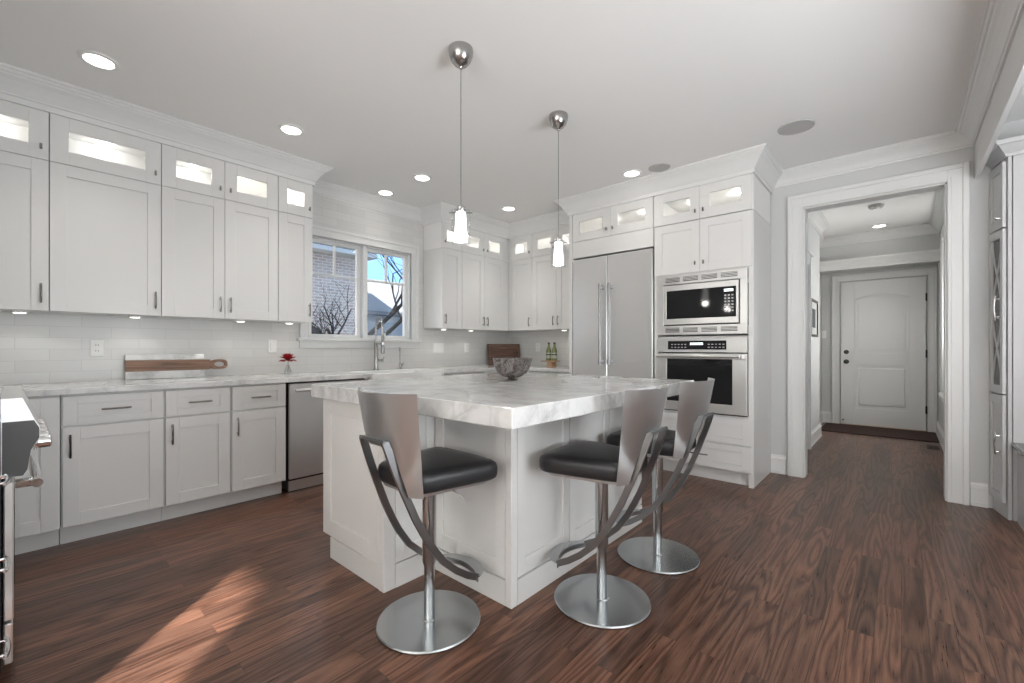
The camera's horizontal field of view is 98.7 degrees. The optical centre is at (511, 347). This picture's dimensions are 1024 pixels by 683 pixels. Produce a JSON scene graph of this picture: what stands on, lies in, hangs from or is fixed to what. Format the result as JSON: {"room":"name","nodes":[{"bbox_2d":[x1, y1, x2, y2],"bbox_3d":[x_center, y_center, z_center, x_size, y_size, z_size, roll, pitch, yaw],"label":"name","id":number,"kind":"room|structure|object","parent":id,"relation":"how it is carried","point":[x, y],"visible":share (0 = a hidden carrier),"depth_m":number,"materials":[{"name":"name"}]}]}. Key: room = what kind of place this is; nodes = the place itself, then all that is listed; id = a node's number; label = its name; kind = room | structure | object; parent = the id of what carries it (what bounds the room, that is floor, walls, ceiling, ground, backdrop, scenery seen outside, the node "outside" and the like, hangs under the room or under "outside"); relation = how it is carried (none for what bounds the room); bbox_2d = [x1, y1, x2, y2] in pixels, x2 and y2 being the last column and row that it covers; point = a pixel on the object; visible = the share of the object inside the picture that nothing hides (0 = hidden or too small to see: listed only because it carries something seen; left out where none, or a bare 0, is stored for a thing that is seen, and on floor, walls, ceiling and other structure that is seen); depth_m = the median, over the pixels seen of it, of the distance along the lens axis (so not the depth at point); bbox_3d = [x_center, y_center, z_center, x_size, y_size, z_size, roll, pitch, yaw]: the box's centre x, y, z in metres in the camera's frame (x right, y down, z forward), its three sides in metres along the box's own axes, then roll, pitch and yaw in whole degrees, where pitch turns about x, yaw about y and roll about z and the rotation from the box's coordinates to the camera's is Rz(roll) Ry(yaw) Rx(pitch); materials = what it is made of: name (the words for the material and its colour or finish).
{"room":"kitchen","nodes":[
{"label":"kitchen","id":0,"kind":"room"},
{"bbox_2d":[0,100,505,384],"bbox_3d":[-1.855,-0.222,4.385,0.150,2.743,5.430,0,0,41],"label":"wall","id":1,"kind":"structure","parent":0,"point":[34,347],"depth_m":3.67,"materials":[{"name":"tile"}]},
{"bbox_2d":[0,150,48,312],"bbox_3d":[-3.075,-0.679,2.592,0.376,0.908,0.468,0,0,41],"label":"upper cabinet","id":2,"kind":"object","parent":1,"relation":"attached to","point":[24,180],"visible":1,"depth_m":2.60,"materials":[{"name":"white paint"}]},
{"bbox_2d":[11,310,27,313],"bbox_3d":[-3.005,-0.220,2.685,0.072,0.016,0.072,0,0,41],"label":"light","id":3,"kind":"object","parent":2,"relation":"attached to","point":[12,311],"visible":0.99,"depth_m":2.66,"materials":[{"name":"white plastic"}]},
{"bbox_2d":[0,99,48,160],"bbox_3d":[-3.079,-1.282,2.595,0.365,0.292,0.468,0,0,41],"label":"upper cabinet","id":4,"kind":"object","parent":1,"relation":"attached to","point":[24,130],"visible":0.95,"depth_m":2.63,"materials":[{"name":"white wood"}]},
{"bbox_2d":[90,340,103,355],"bbox_3d":[-2.903,0.000,3.079,0.009,0.116,0.072,0,0,41],"label":"outlet","id":5,"kind":"object","parent":1,"relation":"attached to","point":[96,346],"visible":1,"depth_m":3.08,"materials":[{"name":"white plastic"}]},
{"bbox_2d":[47,161,160,317],"bbox_3d":[-2.740,-0.679,2.970,0.376,0.908,0.538,0,0,41],"label":"upper cabinet","id":6,"kind":"object","parent":1,"relation":"attached to","point":[105,229],"visible":1,"depth_m":2.86,"materials":[{"name":"white paint"}]},
{"bbox_2d":[49,113,160,185],"bbox_3d":[-2.744,-1.282,2.974,0.365,0.292,0.538,0,0,41],"label":"upper cabinet","id":7,"kind":"object","parent":1,"relation":"attached to","point":[75,143],"visible":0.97,"depth_m":2.93,"materials":[{"name":"white wood"}]},
{"bbox_2d":[0,62,332,186],"bbox_3d":[-2.587,-1.509,3.090,0.468,0.166,2.510,0,0,41],"label":"crown molding","id":8,"kind":"structure","parent":7,"relation":"attached to","point":[20,86],"depth_m":2.96,"materials":[{"name":"white paint"}]},
{"bbox_2d":[152,186,277,321],"bbox_3d":[-2.306,-0.679,3.461,0.376,0.908,0.768,0,0,41],"label":"upper cabinet","id":9,"kind":"object","parent":1,"relation":"attached to","point":[219,257],"visible":0.99,"depth_m":3.32,"materials":[{"name":"white paint"}]},
{"bbox_2d":[161,144,277,210],"bbox_3d":[-2.310,-1.282,3.464,0.365,0.292,0.768,0,0,41],"label":"upper cabinet","id":10,"kind":"object","parent":1,"relation":"attached to","point":[184,170],"visible":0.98,"depth_m":3.38,"materials":[{"name":"white wood"}]},
{"bbox_2d":[268,340,275,352],"bbox_3d":[-2.144,-0.015,3.936,0.010,0.116,0.072,0,0,41],"label":"light switch","id":11,"kind":"object","parent":1,"relation":"attached to","point":[271,343],"visible":1,"depth_m":3.93,"materials":[{"name":"white plastic"}]},
{"bbox_2d":[269,212,312,322],"bbox_3d":[-1.956,-0.679,3.856,0.376,0.908,0.284,0,0,41],"label":"upper cabinet","id":12,"kind":"object","parent":1,"relation":"attached to","point":[295,233],"visible":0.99,"depth_m":3.76,"materials":[{"name":"white paint"}]},
{"bbox_2d":[278,176,312,218],"bbox_3d":[-1.960,-1.282,3.860,0.365,0.292,0.284,0,0,41],"label":"upper cabinet","id":13,"kind":"object","parent":1,"relation":"attached to","point":[294,197],"visible":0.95,"depth_m":3.78,"materials":[{"name":"white wood"}]},
{"bbox_2d":[296,225,421,347],"bbox_3d":[-1.578,-0.588,4.649,0.195,1.176,1.398,0,0,41],"label":"window","id":14,"kind":"structure","parent":1,"relation":"in","point":[409,338],"depth_m":4.64,"materials":[{"name":"white paint"}]},
{"bbox_2d":[313,179,421,221],"bbox_3d":[-1.490,-1.533,4.605,0.104,0.118,1.449,0,0,41],"label":"crown molding","id":15,"kind":"structure","parent":1,"relation":"attached to","point":[322,188],"depth_m":4.56,"materials":[{"name":"white paint"}]},
{"bbox_2d":[433,343,443,352],"bbox_3d":[-0.893,-0.002,5.350,0.010,0.116,0.164,0,0,41],"label":"light switch","id":16,"kind":"object","parent":1,"relation":"attached to","point":[437,347],"visible":1,"depth_m":5.34,"materials":[{"name":"white plastic"}]},
{"bbox_2d":[424,247,461,328],"bbox_3d":[-0.800,-0.679,5.163,0.376,0.908,0.298,0,0,41],"label":"upper cabinet","id":17,"kind":"object","parent":1,"relation":"attached to","point":[442,266],"visible":1,"depth_m":5.07,"materials":[{"name":"white paint"}]},
{"bbox_2d":[424,221,461,250],"bbox_3d":[-0.804,-1.282,5.167,0.365,0.292,0.298,0,0,41],"label":"upper cabinet","id":18,"kind":"object","parent":1,"relation":"attached to","point":[440,234],"visible":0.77,"depth_m":5.05,"materials":[{"name":"white wood"}]},
{"bbox_2d":[447,252,507,330],"bbox_3d":[-0.425,-0.679,5.587,0.376,0.908,0.830,0,0,41],"label":"upper cabinet","id":19,"kind":"object","parent":1,"relation":"attached to","point":[484,279],"visible":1,"depth_m":5.46,"materials":[{"name":"white paint"}]},
{"bbox_2d":[461,228,507,261],"bbox_3d":[-0.429,-1.282,5.591,0.365,0.292,0.830,0,0,41],"label":"upper cabinet","id":20,"kind":"object","parent":1,"relation":"attached to","point":[478,243],"visible":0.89,"depth_m":5.55,"materials":[{"name":"white wood"}]},
{"bbox_2d":[0,422,1023,682],"bbox_3d":[0.818,1.190,2.147,7.120,0.080,12.700,0,0,41],"label":"floor","id":21,"kind":"structure","parent":0,"point":[859,568],"depth_m":1.97,"materials":[{"name":"brown wood"}]},
{"bbox_2d":[0,474,10,659],"bbox_3d":[-1.746,0.710,1.109,0.345,0.880,0.638,0,0,41],"label":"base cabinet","id":22,"kind":"object","parent":21,"relation":"on","point":[6,639],"visible":1,"depth_m":1.33,"materials":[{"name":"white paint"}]},
{"bbox_2d":[0,386,51,673],"bbox_3d":[-2.135,0.660,1.528,0.756,0.980,0.720,0,0,41],"label":"range","id":23,"kind":"object","parent":21,"relation":"on","point":[22,433],"visible":0.98,"depth_m":1.48,"materials":[{"name":"silver metal"}]},
{"bbox_2d":[15,395,59,554],"bbox_3d":[-2.886,0.710,2.628,0.625,0.880,0.232,0,0,41],"label":"base cabinet","id":24,"kind":"object","parent":21,"relation":"on","point":[37,509],"visible":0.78,"depth_m":2.47,"materials":[{"name":"white paint"}]},
{"bbox_2d":[59,390,163,544],"bbox_3d":[-2.636,0.710,2.881,0.663,0.880,0.470,0,0,41],"label":"base cabinet","id":25,"kind":"object","parent":21,"relation":"on","point":[112,444],"visible":1,"depth_m":2.68,"materials":[{"name":"white paint"}]},
{"bbox_2d":[161,386,229,520],"bbox_3d":[-2.354,0.710,3.200,0.663,0.880,0.378,0,0,41],"label":"base cabinet","id":26,"kind":"object","parent":21,"relation":"on","point":[196,420],"visible":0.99,"depth_m":3.00,"materials":[{"name":"white paint"}]},
{"bbox_2d":[227,383,285,504],"bbox_3d":[-2.103,0.710,3.484,0.663,0.880,0.376,0,0,41],"label":"base cabinet","id":27,"kind":"object","parent":21,"relation":"on","point":[257,411],"visible":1,"depth_m":3.29,"materials":[{"name":"white paint"}]},
{"bbox_2d":[282,378,365,491],"bbox_3d":[-1.733,0.710,3.872,0.653,0.872,0.660,0,0,41],"label":"dishwasher","id":28,"kind":"object","parent":21,"relation":"on","point":[304,412],"visible":0.49,"depth_m":3.54,"materials":[{"name":"silver metal"}]},
{"bbox_2d":[357,387,497,655],"bbox_3d":[-0.363,0.657,1.840,0.432,0.984,0.533,0,0,43],"label":"bar stool","id":29,"kind":"object","parent":21,"relation":"on","point":[430,621],"visible":1,"depth_m":1.75,"materials":[{"name":"grey metal"}]},
{"bbox_2d":[444,372,482,375],"bbox_3d":[-0.745,0.710,5.019,0.663,0.880,0.600,0,0,41],"label":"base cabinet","id":30,"kind":"object","parent":21,"relation":"on","point":[449,374],"visible":0.16,"depth_m":4.82,"materials":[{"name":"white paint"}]},
{"bbox_2d":[323,399,641,608],"bbox_3d":[-0.098,0.712,2.687,1.142,0.877,1.604,0,0,41],"label":"base cabinet","id":31,"kind":"object","parent":21,"relation":"on","point":[511,523],"visible":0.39,"depth_m":2.16,"materials":[{"name":"white paint"}]},
{"bbox_2d":[311,372,693,429],"bbox_3d":[0.009,0.235,2.584,1.488,0.072,1.707,0,0,41],"label":"countertop","id":32,"kind":"structure","parent":31,"relation":"on","point":[487,399],"depth_m":1.98,"materials":[{"name":"white stone"}]},
{"bbox_2d":[493,358,531,379],"bbox_3d":[0.002,0.131,2.728,0.246,0.136,0.246,0,0,41],"label":"bowl","id":33,"kind":"object","parent":32,"relation":"on","point":[512,368],"visible":1,"depth_m":2.64,"materials":[{"name":"stone"}]},
{"bbox_2d":[528,371,568,373],"bbox_3d":[0.538,0.710,5.280,0.780,0.880,0.658,0,0,41],"label":"base cabinet","id":34,"kind":"object","parent":21,"relation":"on","point":[528,371],"visible":0.13,"depth_m":5.02,"materials":[{"name":"white paint"}]},
{"bbox_2d":[569,216,573,373],"bbox_3d":[0.852,-0.139,5.004,0.040,2.578,0.655,0,0,41],"label":"panel","id":35,"kind":"object","parent":21,"relation":"on","point":[571,259],"visible":0.21,"depth_m":4.76,"materials":[{"name":"white paint"}]},
{"bbox_2d":[539,384,668,629],"bbox_3d":[0.425,0.657,1.992,0.533,0.984,0.432,0,0,39],"label":"bar stool","id":36,"kind":"object","parent":21,"relation":"on","point":[600,600],"visible":1,"depth_m":1.91,"materials":[{"name":"silver metal"}]},
{"bbox_2d":[573,247,653,462],"bbox_3d":[1.178,0.098,4.652,0.896,2.105,0.720,0,0,41],"label":"refrigerator","id":37,"kind":"object","parent":21,"relation":"on","point":[613,294],"visible":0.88,"depth_m":4.38,"materials":[{"name":"silver metal"}]},
{"bbox_2d":[573,228,653,259],"bbox_3d":[1.031,-1.046,4.490,0.905,0.173,0.118,0,0,41],"label":"board","id":38,"kind":"object","parent":37,"relation":"on","point":[641,239],"visible":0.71,"depth_m":4.41,"materials":[{"name":"white paint"}]},
{"bbox_2d":[573,197,653,242],"bbox_3d":[1.188,-1.282,4.666,0.908,0.292,0.647,0,0,41],"label":"upper cabinet","id":39,"kind":"object","parent":38,"relation":"on","point":[637,215],"visible":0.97,"depth_m":4.49,"materials":[{"name":"white wood"}]},
{"bbox_2d":[606,378,714,574],"bbox_3d":[0.821,0.657,2.422,0.533,0.984,0.432,0,0,41],"label":"bar stool","id":40,"kind":"object","parent":21,"relation":"on","point":[656,554],"visible":0.75,"depth_m":2.33,"materials":[{"name":"silver metal"}]},
{"bbox_2d":[654,210,770,487],"bbox_3d":[1.854,0.009,4.097,0.840,2.283,0.700,0,0,41],"label":"tall cabinet","id":41,"kind":"object","parent":21,"relation":"on","point":[735,449],"visible":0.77,"depth_m":3.80,"materials":[{"name":"white paint"}]},
{"bbox_2d":[656,337,747,416],"bbox_3d":[1.637,0.238,3.851,0.760,0.660,0.129,0,0,41],"label":"oven","id":42,"kind":"object","parent":41,"relation":"in","point":[724,360],"visible":0.89,"depth_m":3.77,"materials":[{"name":"silver metal"}]},
{"bbox_2d":[658,267,748,334],"bbox_3d":[1.771,-0.391,4.003,0.760,0.545,0.466,0,0,41],"label":"microwave","id":43,"kind":"object","parent":41,"relation":"in","point":[716,307],"visible":1,"depth_m":3.83,"materials":[{"name":"silver metal"}]},
{"bbox_2d":[821,422,938,442],"bbox_3d":[4.989,1.143,6.027,1.205,0.012,0.800,0,0,41],"label":"door mat","id":44,"kind":"object","parent":21,"relation":"on","point":[831,427],"visible":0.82,"depth_m":5.92,"materials":[{"name":"brown fabric"}]},
{"bbox_2d":[926,445,939,449],"bbox_3d":[4.858,1.147,5.075,0.110,0.006,0.260,0,0,41],"label":"floor vent","id":45,"kind":"object","parent":21,"relation":"in","point":[927,446],"visible":1,"depth_m":5.07,"materials":[{"name":"brown metal"}]},
{"bbox_2d":[985,135,1023,520],"bbox_3d":[3.626,-0.115,2.786,0.900,2.530,0.317,0,0,41],"label":"hutch","id":46,"kind":"object","parent":21,"relation":"on","point":[1006,180],"visible":0.99,"depth_m":2.96,"materials":[{"name":"grey paint"}]},
{"bbox_2d":[1011,442,1023,530],"bbox_3d":[3.491,0.887,2.554,0.755,0.525,0.332,0,0,41],"label":"base cabinet","id":47,"kind":"object","parent":21,"relation":"on","point":[1019,447],"depth_m":2.83,"materials":[{"name":"white wood"}]},
{"bbox_3d":[-1.234,0.710,4.466,0.663,0.880,0.870,0,0,41],"label":"base cabinet","id":48,"kind":"object","parent":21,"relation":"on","visible":0},
{"bbox_2d":[0,365,568,397],"bbox_3d":[-1.274,0.249,3.784,1.514,0.038,5.290,0,0,41],"label":"countertop","id":49,"kind":"structure","parent":48,"relation":"on","point":[108,386],"depth_m":3.11,"materials":[{"name":"stone"}]},
{"bbox_2d":[125,354,227,379],"bbox_3d":[-2.569,0.140,3.402,0.036,0.182,0.641,0,0,41],"label":"serving board","id":50,"kind":"object","parent":49,"relation":"on","point":[156,366],"visible":1,"depth_m":3.34,"materials":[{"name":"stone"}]},
{"bbox_2d":[278,353,295,367],"bbox_3d":[-1.979,0.138,3.887,0.145,0.182,0.147,0,0,41],"label":"flower vase","id":51,"kind":"object","parent":49,"relation":"on","point":[286,356],"visible":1,"depth_m":3.86,"materials":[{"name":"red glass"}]},
{"bbox_2d":[373,317,384,369],"bbox_3d":[-1.342,-0.044,4.521,0.105,0.547,0.264,0,0,-35],"label":"spring faucet","id":52,"kind":"object","parent":49,"relation":"on","point":[382,343],"visible":1,"depth_m":4.57,"materials":[{"name":"silver metal"}]},
{"bbox_2d":[350,369,443,380],"bbox_3d":[-1.153,0.359,4.397,0.498,0.262,0.814,0,0,41],"label":"sink","id":53,"kind":"object","parent":49,"relation":"in","point":[397,373],"visible":0.27,"depth_m":4.29,"materials":[{"name":"white"}]},
{"bbox_2d":[487,344,519,364],"bbox_3d":[-0.108,0.088,5.963,0.456,0.284,0.060,0,0,-20],"label":"cutting board","id":54,"kind":"object","parent":49,"relation":"on","point":[494,350],"visible":0.72,"depth_m":5.95,"materials":[{"name":"brown wood"}]},
{"bbox_2d":[541,360,559,366],"bbox_3d":[0.470,0.193,5.406,0.200,0.074,0.130,0,0,41],"label":"wooden stand","id":55,"kind":"object","parent":49,"relation":"on","point":[549,363],"visible":0.91,"depth_m":5.36,"materials":[{"name":"brown wood"}]},
{"bbox_2d":[546,342,550,360],"bbox_3d":[0.453,0.043,5.421,0.068,0.223,0.068,0,0,41],"label":"glass bottle","id":56,"kind":"object","parent":55,"relation":"on","point":[548,351],"visible":1,"depth_m":5.39,"materials":[{"name":"green glass"}]},
{"bbox_2d":[552,342,556,360],"bbox_3d":[0.517,0.043,5.364,0.068,0.223,0.068,0,0,41],"label":"glass bottle","id":57,"kind":"object","parent":55,"relation":"on","point":[554,350],"visible":1,"depth_m":5.34,"materials":[{"name":"green glass"}]},
{"bbox_2d":[0,0,1023,237],"bbox_3d":[0.818,-1.633,2.147,7.120,0.080,12.700,0,0,41],"label":"ceiling","id":58,"kind":"structure","parent":0,"point":[372,87],"depth_m":2.61,"materials":[{"name":"white paint"}]},
{"bbox_2d":[77,49,119,70],"bbox_3d":[-2.285,-1.588,2.435,0.176,0.009,0.176,0,0,41],"label":"recessed light","id":59,"kind":"object","parent":58,"relation":"in","point":[93,58],"visible":1,"depth_m":2.43,"materials":[{"name":"white plastic"}]},
{"bbox_2d":[278,123,303,135],"bbox_3d":[-1.609,-1.588,3.206,0.176,0.009,0.176,0,0,41],"label":"recessed light","id":60,"kind":"object","parent":58,"relation":"in","point":[290,129],"visible":1,"depth_m":3.20,"materials":[{"name":"white plastic"}]},
{"bbox_2d":[377,189,393,195],"bbox_3d":[-1.295,-1.588,4.505,0.176,0.009,0.176,0,0,41],"label":"recessed light","id":61,"kind":"object","parent":58,"relation":"in","point":[384,192],"visible":1,"depth_m":4.50,"materials":[{"name":"white plastic"}]},
{"bbox_2d":[413,174,431,181],"bbox_3d":[-0.838,-1.588,4.109,0.176,0.009,0.176,0,0,41],"label":"recessed light","id":62,"kind":"object","parent":58,"relation":"in","point":[419,177],"visible":1,"depth_m":4.10,"materials":[{"name":"white plastic"}]},
{"bbox_2d":[448,41,472,242],"bbox_3d":[-0.272,-1.075,2.345,0.132,1.036,0.132,0,0,41],"label":"pendant lamp","id":63,"kind":"object","parent":58,"relation":"hanging from","point":[460,52],"visible":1,"depth_m":2.32,"materials":[{"name":"silver metal"}]},
{"bbox_2d":[501,206,515,210],"bbox_3d":[-0.036,-1.588,5.022,0.176,0.009,0.176,0,0,41],"label":"recessed light","id":64,"kind":"object","parent":58,"relation":"in","point":[505,208],"visible":1,"depth_m":5.01,"materials":[{"name":"white plastic"}]},
{"bbox_2d":[549,110,567,265],"bbox_3d":[0.318,-1.075,3.013,0.132,1.036,0.132,0,0,41],"label":"pendant lamp","id":65,"kind":"object","parent":58,"relation":"hanging from","point":[558,119],"visible":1,"depth_m":2.99,"materials":[{"name":"silver metal"}]},
{"bbox_2d":[622,169,641,176],"bbox_3d":[1.091,-1.588,4.007,0.176,0.009,0.176,0,0,41],"label":"recessed light","id":66,"kind":"object","parent":58,"relation":"in","point":[633,172],"visible":1,"depth_m":4.00,"materials":[{"name":"white plastic"}]},
{"bbox_2d":[648,163,669,171],"bbox_3d":[1.300,-1.589,3.884,0.184,0.008,0.184,0,0,41],"label":"ceiling speaker","id":67,"kind":"object","parent":58,"relation":"attached to","point":[660,167],"visible":1,"depth_m":3.87,"materials":[{"name":"grey metal"}]},
{"bbox_2d":[650,165,668,171],"bbox_3d":[1.300,-1.589,3.884,0.160,0.006,0.160,0,0,41],"label":"grille","id":68,"kind":"object","parent":67,"relation":"attached to","point":[654,168],"depth_m":3.89,"materials":[{"name":"grey metal"}]},
{"bbox_2d":[778,119,814,134],"bbox_3d":[2.047,-1.589,3.171,0.230,0.008,0.230,0,0,41],"label":"ceiling speaker","id":69,"kind":"object","parent":58,"relation":"attached to","point":[801,125],"visible":1,"depth_m":3.16,"materials":[{"name":"grey"}]},
{"bbox_2d":[868,203,883,209],"bbox_3d":[4.057,-1.570,4.902,0.140,0.045,0.140,0,0,41],"label":"smoke detector","id":70,"kind":"object","parent":58,"relation":"attached to","point":[876,206],"visible":1,"depth_m":4.87,"materials":[{"name":"grey plastic"}]},
{"bbox_2d":[871,224,887,227],"bbox_3d":[4.784,-1.588,5.728,0.176,0.009,0.176,0,0,41],"label":"recessed light","id":71,"kind":"object","parent":58,"relation":"in","point":[878,225],"visible":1,"depth_m":5.71,"materials":[{"name":"white plastic"}]},
{"bbox_2d":[774,0,1023,187],"bbox_3d":[0.026,-1.533,0.410,1.303,0.118,8.649,0,0,41],"label":"crown molding","id":72,"kind":"structure","parent":58,"relation":"attached to","point":[1001,18],"depth_m":2.95,"materials":[{"name":"white paint"}]},
{"bbox_2d":[420,143,783,238],"bbox_3d":[0.670,-1.509,4.531,3.595,0.166,1.237,0,0,35],"label":"crown molding","id":73,"kind":"structure","parent":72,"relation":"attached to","point":[759,160],"depth_m":4.22,"materials":[{"name":"white paint"}]},
{"bbox_2d":[507,119,1023,507],"bbox_3d":[2.514,-0.222,4.064,7.120,2.743,0.120,0,0,41],"label":"wall","id":74,"kind":"structure","parent":0,"point":[979,188],"depth_m":3.36,"materials":[{"name":"grey paint"}]},
{"bbox_2d":[508,234,532,261],"bbox_3d":[0.197,-1.282,5.775,0.418,0.292,0.365,0,0,41],"label":"upper cabinet","id":75,"kind":"object","parent":74,"relation":"attached to","point":[519,248],"visible":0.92,"depth_m":5.70,"materials":[{"name":"white wood"}]},
{"bbox_2d":[508,258,545,330],"bbox_3d":[0.193,-0.679,5.771,0.418,0.908,0.376,0,0,41],"label":"upper cabinet","id":76,"kind":"object","parent":74,"relation":"attached to","point":[519,271],"visible":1,"depth_m":5.66,"materials":[{"name":"white paint"}]},
{"bbox_2d":[506,330,568,365],"bbox_3d":[0.487,0.125,5.772,1.519,0.850,0.008,0,0,41],"label":"wall tile","id":77,"kind":"structure","parent":74,"relation":"attached to","point":[527,340],"depth_m":5.86,"materials":[{"name":"white tile"}]},
{"bbox_2d":[532,251,568,330],"bbox_3d":[0.631,-0.679,5.384,0.746,0.908,0.376,0,0,41],"label":"upper cabinet","id":78,"kind":"object","parent":74,"relation":"attached to","point":[550,283],"visible":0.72,"depth_m":5.35,"materials":[{"name":"white paint"}]},
{"bbox_2d":[532,226,568,256],"bbox_3d":[0.634,-1.282,5.388,0.746,0.292,0.365,0,0,41],"label":"upper cabinet","id":79,"kind":"object","parent":74,"relation":"attached to","point":[541,246],"visible":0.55,"depth_m":5.38,"materials":[{"name":"white wood"}]},
{"bbox_2d":[654,173,769,227],"bbox_3d":[1.851,-1.282,4.093,0.840,0.292,0.667,0,0,41],"label":"upper cabinet","id":80,"kind":"object","parent":74,"relation":"attached to","point":[746,192],"visible":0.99,"depth_m":3.89,"materials":[{"name":"white wood"}]},
{"bbox_2d":[771,454,785,474],"bbox_3d":[2.441,1.065,4.033,0.119,0.168,0.022,0,0,41],"label":"baseboard","id":81,"kind":"structure","parent":74,"relation":"attached to","point":[778,462],"depth_m":4.03,"materials":[{"name":"white paint"}]},
{"bbox_2d":[788,162,969,505],"bbox_3d":[2.966,-0.107,3.649,1.145,2.514,0.174,0,0,41],"label":"door frame","id":82,"kind":"structure","parent":74,"relation":"attached to","point":[956,177],"depth_m":3.33,"materials":[{"name":"white paint"}]},
{"bbox_2d":[970,482,987,507],"bbox_3d":[3.391,1.065,3.193,0.088,0.168,0.022,0,0,41],"label":"baseboard","id":83,"kind":"structure","parent":74,"relation":"attached to","point":[978,492],"depth_m":3.19,"materials":[{"name":"white paint"}]},
{"bbox_2d":[808,220,821,430],"bbox_3d":[3.610,-0.222,5.665,0.500,2.743,3.730,0,0,41],"label":"wall","id":84,"kind":"structure","parent":0,"point":[813,236],"depth_m":5.54,"materials":[{"name":"grey paint"}]},
{"bbox_2d":[808,248,813,448],"bbox_3d":[3.020,0.033,4.738,0.245,2.235,1.120,0,0,41],"label":"door frame","id":85,"kind":"structure","parent":84,"relation":"attached to","point":[810,254],"depth_m":4.99,"materials":[{"name":"white paint"}]},
{"bbox_2d":[811,298,817,336],"bbox_3d":[3.641,-0.357,5.304,0.022,0.445,0.540,0,0,41],"label":"picture frame","id":86,"kind":"object","parent":84,"relation":"attached to","point":[814,304],"visible":0.76,"depth_m":5.33,"materials":[{"name":"black"}]},
{"bbox_2d":[812,302,816,334],"bbox_3d":[3.637,-0.357,5.308,0.008,0.385,0.480,0,0,41],"label":"print","id":87,"kind":"object","parent":86,"relation":"attached to","point":[814,304],"depth_m":5.33,"materials":[{"name":"grey paper"}]},
{"bbox_2d":[811,411,831,446],"bbox_3d":[4.143,1.065,5.970,0.152,0.168,2.224,0,0,41],"label":"baseboard","id":88,"kind":"structure","parent":84,"relation":"attached to","point":[825,416],"depth_m":5.69,"materials":[{"name":"white paint"}]},
{"bbox_2d":[820,233,939,274],"bbox_3d":[5.155,-1.367,6.248,1.302,0.453,0.470,0,0,41],"label":"wall","id":89,"kind":"structure","parent":0,"point":[930,241],"depth_m":6.06,"materials":[{"name":"grey paint"}]},
{"bbox_2d":[808,189,943,247],"bbox_3d":[3.978,-1.533,4.918,1.300,0.118,3.079,0,0,41],"label":"crown molding","id":90,"kind":"structure","parent":89,"relation":"attached to","point":[817,219],"depth_m":5.76,"materials":[{"name":"white paint"}]},
{"bbox_2d":[820,249,939,271],"bbox_3d":[4.963,-1.188,6.031,1.300,0.135,0.106,0,0,41],"label":"crown molding","id":91,"kind":"structure","parent":89,"relation":"attached to","point":[926,255],"depth_m":5.98,"materials":[{"name":"white paint"}]},
{"bbox_2d":[822,264,937,430],"bbox_3d":[5.276,-0.222,6.567,1.800,2.743,0.170,0,0,41],"label":"wall","id":92,"kind":"structure","parent":0,"point":[827,278],"depth_m":6.79,"materials":[{"name":"grey paint"}]},
{"bbox_2d":[840,423,926,431],"bbox_3d":[5.341,1.145,6.363,0.968,0.010,0.049,0,0,41],"label":"threshold","id":93,"kind":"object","parent":92,"relation":"attached to","point":[840,423],"depth_m":6.32,"materials":[{"name":"brown wood"}]},
{"bbox_2d":[832,267,936,432],"bbox_3d":[5.345,0.025,6.367,1.168,2.250,0.038,0,0,41],"label":"door frame","id":94,"kind":"structure","parent":92,"relation":"in","point":[931,273],"depth_m":6.11,"materials":[{"name":"white paint"}]},
{"bbox_2d":[841,276,926,430],"bbox_3d":[5.320,0.076,6.330,0.954,2.123,0.103,0,0,41],"label":"door","id":95,"kind":"structure","parent":94,"relation":"attached to","point":[884,352],"depth_m":6.33,"materials":[{"name":"white paint"}]},
{"bbox_2d":[938,222,943,431],"bbox_3d":[4.723,-0.222,4.680,0.128,2.743,3.730,0,0,41],"label":"wall","id":96,"kind":"structure","parent":0,"point":[940,403],"depth_m":5.72,"materials":[{"name":"grey paint"}]},
{"bbox_2d":[936,420,943,451],"bbox_3d":[4.619,1.065,4.678,0.022,0.168,3.529,0,0,41],"label":"baseboard","id":97,"kind":"structure","parent":96,"relation":"attached to","point":[939,432],"depth_m":5.33,"materials":[{"name":"white paint"}]},
{"bbox_2d":[938,225,943,402],"bbox_3d":[4.726,-0.350,4.765,0.120,1.940,1.020,0,0,41],"label":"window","id":98,"kind":"structure","parent":96,"relation":"in","point":[941,393],"depth_m":5.08,"materials":[{"name":"white paint"}]},
{"bbox_2d":[974,10,1023,178],"bbox_3d":[0.458,-1.414,-0.104,0.024,0.358,8.850,0,0,41],"label":"beam","id":99,"kind":"structure","parent":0,"point":[1011,78],"depth_m":2.35,"materials":[{"name":"white paint"}]},
{"label":"outside","id":100,"kind":"structure","parent":0,"visible":0},
{"bbox_3d":[-17.490,1.550,28.826,55.600,0.200,100.000,0,0,41],"label":"ground","id":101,"kind":"structure","parent":100,"visible":0},
{"bbox_2d":[311,242,377,334],"bbox_3d":[-11.268,-1.550,10.603,6.970,6.000,13.750,0,0,41],"label":"brick house","id":102,"kind":"structure","parent":101,"relation":"on","point":[322,253],"depth_m":12.91,"materials":[{"name":"grey brick"}]},
{"bbox_2d":[311,255,401,335],"bbox_3d":[-2.742,-0.999,8.972,3.332,4.906,3.134,0,0,-25],"label":"bare tree","id":103,"kind":"object","parent":101,"relation":"on","point":[395,308],"visible":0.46,"depth_m":8.85,"materials":[{"name":"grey plant"}]},
{"bbox_2d":[368,279,401,322],"bbox_3d":[-3.967,-1.100,27.209,8.000,5.100,17.500,0,0,41],"label":"house","id":104,"kind":"structure","parent":101,"relation":"on","point":[381,302],"depth_m":20.55,"materials":[{"name":"grey"}]},
{"bbox_2d":[368,322,401,335],"bbox_3d":[-3.060,0.225,19.330,3.600,2.450,9.500,0,0,41],"label":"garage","id":105,"kind":"structure","parent":101,"relation":"on","point":[398,331],"depth_m":16.30,"materials":[{"name":"grey"}]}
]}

